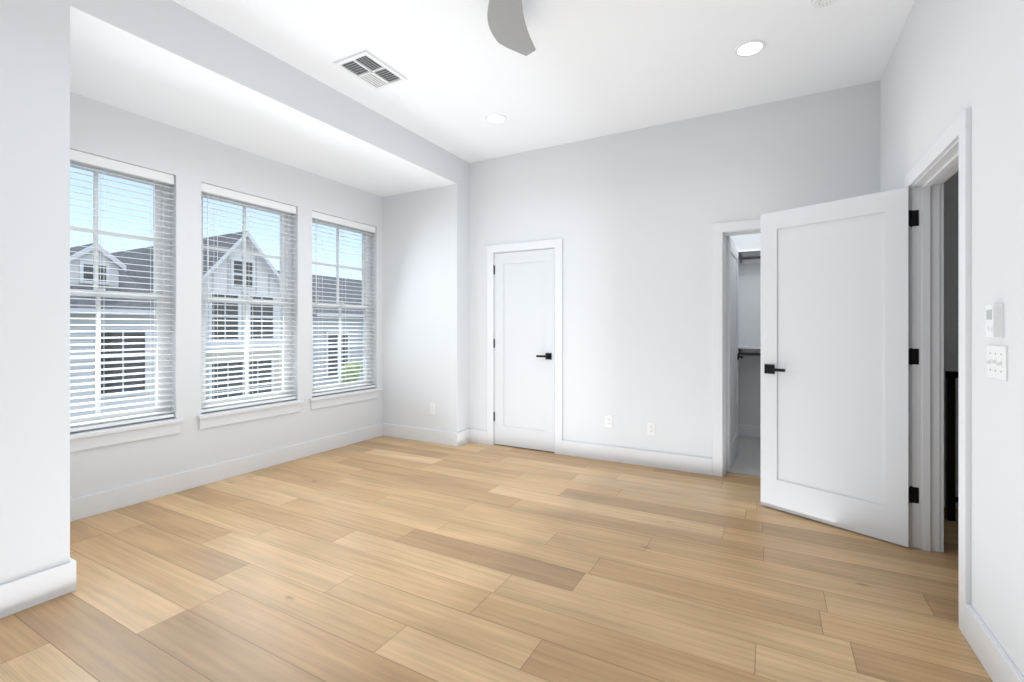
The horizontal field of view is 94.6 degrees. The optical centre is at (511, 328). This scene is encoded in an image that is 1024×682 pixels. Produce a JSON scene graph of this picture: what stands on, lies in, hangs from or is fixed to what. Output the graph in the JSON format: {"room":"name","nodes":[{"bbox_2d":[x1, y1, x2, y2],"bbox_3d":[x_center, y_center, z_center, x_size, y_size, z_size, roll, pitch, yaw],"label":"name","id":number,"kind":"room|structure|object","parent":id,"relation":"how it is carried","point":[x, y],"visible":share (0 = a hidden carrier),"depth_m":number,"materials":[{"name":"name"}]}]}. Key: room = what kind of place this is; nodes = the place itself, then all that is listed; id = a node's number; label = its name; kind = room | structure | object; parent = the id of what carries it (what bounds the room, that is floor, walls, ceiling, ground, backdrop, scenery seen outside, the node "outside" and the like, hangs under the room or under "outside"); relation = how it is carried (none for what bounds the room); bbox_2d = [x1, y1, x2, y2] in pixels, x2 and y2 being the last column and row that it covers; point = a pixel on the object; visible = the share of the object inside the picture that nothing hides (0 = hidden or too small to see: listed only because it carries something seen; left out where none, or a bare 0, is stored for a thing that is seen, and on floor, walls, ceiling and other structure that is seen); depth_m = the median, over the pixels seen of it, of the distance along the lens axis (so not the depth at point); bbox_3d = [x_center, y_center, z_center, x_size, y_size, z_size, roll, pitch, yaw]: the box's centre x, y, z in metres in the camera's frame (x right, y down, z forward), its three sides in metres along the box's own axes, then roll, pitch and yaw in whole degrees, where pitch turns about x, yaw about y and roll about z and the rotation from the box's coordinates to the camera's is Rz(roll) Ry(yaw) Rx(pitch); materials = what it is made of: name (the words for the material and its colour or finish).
{"room":"empty bedroom","nodes":[
{"label":"empty bedroom","id":0,"kind":"room"},
{"bbox_2d":[0,0,69,584],"bbox_3d":[-3.075,-0.285,1.703,1.230,3.050,1.875,0,0,29],"label":"wall","id":1,"kind":"structure","parent":0,"point":[35,34],"depth_m":2.12,"materials":[{"name":"white paint"}]},
{"bbox_2d":[0,559,75,618],"bbox_3d":[-2.487,1.170,1.477,0.018,0.140,1.743,0,0,29],"label":"baseboard","id":2,"kind":"structure","parent":1,"relation":"attached to","point":[28,591],"depth_m":2.12,"materials":[{"name":"white paint"}]},
{"bbox_2d":[70,92,382,498],"bbox_3d":[-2.248,-0.285,4.306,0.180,3.050,3.485,0,0,29],"label":"wall","id":3,"kind":"structure","parent":0,"point":[190,162],"depth_m":3.72,"materials":[{"name":"white paint"}]},
{"bbox_2d":[70,162,183,451],"bbox_3d":[-2.803,-0.182,3.228,0.202,1.955,0.940,0,0,29],"label":"window","id":4,"kind":"structure","parent":3,"relation":"in","point":[98,437],"depth_m":3.39,"materials":[{"name":"white paint"}]},
{"bbox_2d":[70,149,174,431],"bbox_3d":[-2.790,-0.243,3.220,0.073,1.828,0.862,0,0,29],"label":"window blind","id":5,"kind":"object","parent":4,"relation":"attached to","point":[94,161],"visible":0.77,"depth_m":3.30,"materials":[{"name":"white plastic"}]},
{"bbox_2d":[70,423,383,521],"bbox_3d":[-2.246,1.170,4.105,0.018,0.140,3.135,0,0,29],"label":"baseboard","id":6,"kind":"structure","parent":3,"relation":"attached to","point":[82,507],"depth_m":3.74,"materials":[{"name":"white paint"}]},
{"bbox_2d":[197,193,303,428],"bbox_3d":[-2.299,-0.182,4.149,0.202,1.955,0.940,0,0,29],"label":"window","id":7,"kind":"structure","parent":3,"relation":"in","point":[229,416],"depth_m":4.18,"materials":[{"name":"white paint"}]},
{"bbox_2d":[201,183,296,412],"bbox_3d":[-2.285,-0.243,4.141,0.073,1.828,0.862,0,0,29],"label":"window blind","id":8,"kind":"object","parent":7,"relation":"attached to","point":[216,191],"visible":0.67,"depth_m":4.09,"materials":[{"name":"white plastic"}]},
{"bbox_2d":[309,219,381,409],"bbox_3d":[-1.804,-0.182,5.052,0.202,1.955,0.940,0,0,29],"label":"window","id":9,"kind":"structure","parent":3,"relation":"in","point":[328,400],"depth_m":5.12,"materials":[{"name":"white paint"}]},
{"bbox_2d":[312,211,375,395],"bbox_3d":[-1.791,-0.243,5.045,0.073,1.828,0.862,0,0,29],"label":"window blind","id":10,"kind":"object","parent":9,"relation":"attached to","point":[321,217],"visible":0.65,"depth_m":5.00,"materials":[{"name":"white plastic"}]},
{"bbox_2d":[383,157,468,432],"bbox_3d":[-0.956,-0.285,5.386,1.050,3.050,0.350,0,0,29],"label":"wall","id":11,"kind":"structure","parent":0,"point":[426,298],"depth_m":5.17,"materials":[{"name":"white paint"}]},
{"bbox_2d":[384,423,459,445],"bbox_3d":[-1.023,1.170,5.213,1.038,0.140,0.018,0,0,29],"label":"baseboard","id":12,"kind":"structure","parent":11,"relation":"attached to","point":[391,430],"depth_m":5.18,"materials":[{"name":"white paint"}]},
{"bbox_2d":[430,403,434,413],"bbox_3d":[-0.862,0.870,5.130,0.070,0.116,0.008,0,0,29],"label":"outlet","id":13,"kind":"object","parent":11,"relation":"attached to","point":[432,408],"visible":1,"depth_m":5.13,"materials":[{"name":"white plastic"}]},
{"bbox_2d":[0,436,992,681],"bbox_3d":[0.455,1.300,2.715,6.450,0.120,7.040,0,0,29],"label":"floor","id":14,"kind":"structure","parent":0,"point":[385,559],"depth_m":2.29,"materials":[{"name":"brown wood"}]},
{"bbox_2d":[945,371,958,520],"bbox_3d":[3.348,0.760,2.784,1.200,0.960,0.044,0,0,29],"label":"railing","id":15,"kind":"object","parent":14,"relation":"on","point":[951,499],"visible":0.33,"depth_m":3.05,"materials":[{"name":"black metal"}]},
{"bbox_2d":[172,0,914,162],"bbox_3d":[0.455,-1.870,2.715,6.450,0.120,7.040,0,0,29],"label":"ceiling","id":16,"kind":"structure","parent":0,"point":[587,69],"depth_m":3.15,"materials":[{"name":"white paint"}]},
{"bbox_2d":[70,0,456,196],"bbox_3d":[-1.793,-1.665,3.857,1.050,0.290,3.135,0,0,29],"label":"soffit","id":17,"kind":"object","parent":16,"relation":"attached to","point":[172,63],"depth_m":3.20,"materials":[{"name":"white paint"}]},
{"bbox_2d":[334,50,406,89],"bbox_3d":[-0.986,-1.803,3.322,0.300,0.014,0.400,0,0,29],"label":"ceiling vent","id":18,"kind":"object","parent":16,"relation":"in","point":[370,69],"visible":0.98,"depth_m":3.30,"materials":[{"name":"white plastic"}]},
{"bbox_2d":[485,114,506,122],"bbox_3d":[-0.139,-1.807,4.078,0.184,0.006,0.184,0,0,29],"label":"recessed light","id":19,"kind":"object","parent":16,"relation":"in","point":[495,118],"visible":1,"depth_m":4.07,"materials":[{"name":"white plastic"}]},
{"bbox_2d":[487,0,535,55],"bbox_3d":[0.051,-1.677,2.097,1.227,0.265,1.238,0,0,29],"label":"ceiling fan","id":20,"kind":"object","parent":16,"relation":"hanging from","point":[507,25],"visible":1,"depth_m":2.52,"materials":[{"name":"grey"}]},
{"bbox_2d":[734,40,765,56],"bbox_3d":[1.537,-1.807,3.058,0.184,0.006,0.184,0,0,29],"label":"recessed light","id":21,"kind":"object","parent":16,"relation":"in","point":[749,48],"visible":1,"depth_m":3.05,"materials":[{"name":"white plastic"}]},
{"bbox_2d":[811,0,835,7],"bbox_3d":[1.702,-1.793,2.568,0.136,0.034,0.136,0,0,29],"label":"smoke detector","id":22,"kind":"object","parent":16,"relation":"attached to","point":[820,3],"visible":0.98,"depth_m":2.59,"materials":[{"name":"white plastic"}]},
{"bbox_2d":[469,80,958,487],"bbox_3d":[1.849,-0.285,3.981,5.220,3.050,0.120,0,0,29],"label":"wall","id":23,"kind":"structure","parent":0,"point":[629,218],"depth_m":4.22,"materials":[{"name":"white paint"}]},
{"bbox_2d":[494,248,554,451],"bbox_3d":[0.124,0.219,4.878,0.700,2.022,0.135,0,0,29],"label":"closet door","id":24,"kind":"structure","parent":23,"relation":"in","point":[524,347],"depth_m":4.86,"materials":[{"name":"white paint"}]},
{"bbox_2d":[487,239,561,454],"bbox_3d":[0.143,0.180,4.905,0.864,2.120,0.138,0,0,29],"label":"door frame","id":25,"kind":"structure","parent":23,"relation":"attached to","point":[493,250],"depth_m":4.85,"materials":[{"name":"white paint"}]},
{"bbox_2d":[605,415,612,427],"bbox_3d":[0.906,0.870,4.425,0.070,0.116,0.008,0,0,29],"label":"electrical outlet","id":26,"kind":"object","parent":23,"relation":"attached to","point":[608,420],"visible":1,"depth_m":4.42,"materials":[{"name":"white plastic"}]},
{"bbox_2d":[562,440,711,474],"bbox_3d":[1.092,1.170,4.317,1.364,0.140,0.018,0,0,29],"label":"baseboard","id":27,"kind":"structure","parent":23,"relation":"attached to","point":[686,463],"depth_m":4.27,"materials":[{"name":"white paint"}]},
{"bbox_2d":[647,422,654,434],"bbox_3d":[1.248,0.900,4.237,0.070,0.116,0.008,0,0,29],"label":"electrical outlet","id":28,"kind":"object","parent":23,"relation":"attached to","point":[650,428],"visible":1,"depth_m":4.24,"materials":[{"name":"white plastic"}]},
{"bbox_2d":[726,236,742,470],"bbox_3d":[2.050,0.219,4.382,0.139,2.022,0.762,0,0,29],"label":"door","id":29,"kind":"structure","parent":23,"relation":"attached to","point":[732,356],"depth_m":4.26,"materials":[{"name":"white paint"}]},
{"bbox_2d":[712,219,760,476],"bbox_3d":[2.134,0.180,3.825,0.934,2.120,0.156,0,0,29],"label":"door frame","id":30,"kind":"structure","parent":23,"relation":"attached to","point":[721,232],"depth_m":3.96,"materials":[{"name":"white paint"}]},
{"bbox_2d":[944,487,958,508],"bbox_3d":[3.382,1.170,3.063,1.350,0.140,0.018,0,0,29],"label":"baseboard","id":31,"kind":"structure","parent":23,"relation":"attached to","point":[957,489],"depth_m":3.24,"materials":[{"name":"white paint"}]},
{"bbox_2d":[726,436,760,476],"bbox_3d":[2.244,1.234,4.723,2.000,0.012,1.559,0,0,29],"label":"floor","id":32,"kind":"structure","parent":0,"point":[747,461],"depth_m":4.46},
{"bbox_2d":[730,233,760,425],"bbox_3d":[1.523,-0.285,5.197,3.720,3.050,1.660,0,0,29],"label":"wall","id":33,"kind":"structure","parent":0,"point":[749,334],"depth_m":5.37,"materials":[{"name":"white paint"}]},
{"bbox_2d":[738,249,760,355],"bbox_3d":[2.532,-0.265,5.249,2.000,1.150,0.360,0,0,29],"label":"closet shelf","id":34,"kind":"object","parent":33,"relation":"attached to","point":[751,256],"visible":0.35,"depth_m":5.17,"materials":[{"name":"white paint"}]},
{"bbox_2d":[738,424,760,437],"bbox_3d":[2.614,1.170,5.399,2.000,0.140,0.018,0,0,29],"label":"baseboard","id":35,"kind":"structure","parent":33,"relation":"attached to","point":[743,430],"depth_m":5.35,"materials":[{"name":"white paint"}]},
{"bbox_2d":[880,0,1023,676],"bbox_3d":[1.915,-0.285,1.916,0.120,3.050,7.040,0,0,29],"label":"wall","id":36,"kind":"structure","parent":0,"point":[949,61],"depth_m":1.74,"materials":[{"name":"white paint"}]},
{"bbox_2d":[761,187,918,546],"bbox_3d":[2.016,0.219,2.989,0.792,2.022,0.387,0,0,29],"label":"entry door","id":37,"kind":"structure","parent":36,"relation":"in","point":[839,356],"depth_m":2.92,"materials":[{"name":"white paint"}]},
{"bbox_2d":[904,107,970,636],"bbox_3d":[2.118,0.180,2.286,0.156,2.120,0.984,0,0,29],"label":"door frame","id":38,"kind":"structure","parent":36,"relation":"attached to","point":[944,158],"depth_m":2.62,"materials":[{"name":"white paint"}]},
{"bbox_2d":[965,604,1023,681],"bbox_3d":[1.028,1.170,0.439,0.018,0.140,3.299,0,0,29],"label":"baseboard","id":39,"kind":"structure","parent":36,"relation":"attached to","point":[996,662],"depth_m":1.69,"materials":[{"name":"white paint"}]},
{"bbox_2d":[986,303,1003,337],"bbox_3d":[1.689,-0.025,1.657,0.028,0.120,0.074,0,0,29],"label":"thermostat","id":40,"kind":"object","parent":36,"relation":"attached to","point":[994,320],"visible":1,"depth_m":1.63,"materials":[{"name":"white plastic"}]},
{"bbox_2d":[985,345,1007,380],"bbox_3d":[1.701,0.120,1.668,0.019,0.116,0.162,0,0,29],"label":"light switch","id":41,"kind":"object","parent":36,"relation":"attached to","point":[996,362],"visible":1,"depth_m":1.65,"materials":[{"name":"white plastic"}]},
{"label":"outside","id":42,"kind":"structure","parent":0,"visible":0},
{"bbox_3d":[-23.543,4.940,24.290,55.370,0.200,80.000,0,0,29],"label":"ground","id":43,"kind":"structure","parent":42,"visible":0},
{"bbox_2d":[70,243,155,431],"bbox_3d":[-14.642,1.315,9.384,8.300,7.050,10.400,0,0,29],"label":"house","id":44,"kind":"structure","parent":43,"relation":"on","point":[103,302],"depth_m":11.25,"materials":[{"name":"white wood"}]},
{"bbox_2d":[112,231,281,410],"bbox_3d":[-10.927,1.065,15.701,8.750,7.550,4.050,0,0,29],"label":"house","id":45,"kind":"structure","parent":43,"relation":"on","point":[226,256],"depth_m":13.33,"materials":[{"name":"white"}]},
{"bbox_2d":[277,271,363,395],"bbox_3d":[-8.215,1.240,21.541,8.100,7.200,8.100,0,0,29],"label":"house","id":46,"kind":"structure","parent":43,"relation":"on","point":[332,298],"depth_m":17.53,"materials":[{"name":"grey wood"}]},
{"bbox_2d":[337,360,362,382],"bbox_3d":[-3.350,2.748,9.868,1.141,4.183,1.366,0,0,29],"label":"tree","id":47,"kind":"object","parent":43,"relation":"on","point":[351,372],"depth_m":9.60,"materials":[{"name":"green plant"}]}
]}

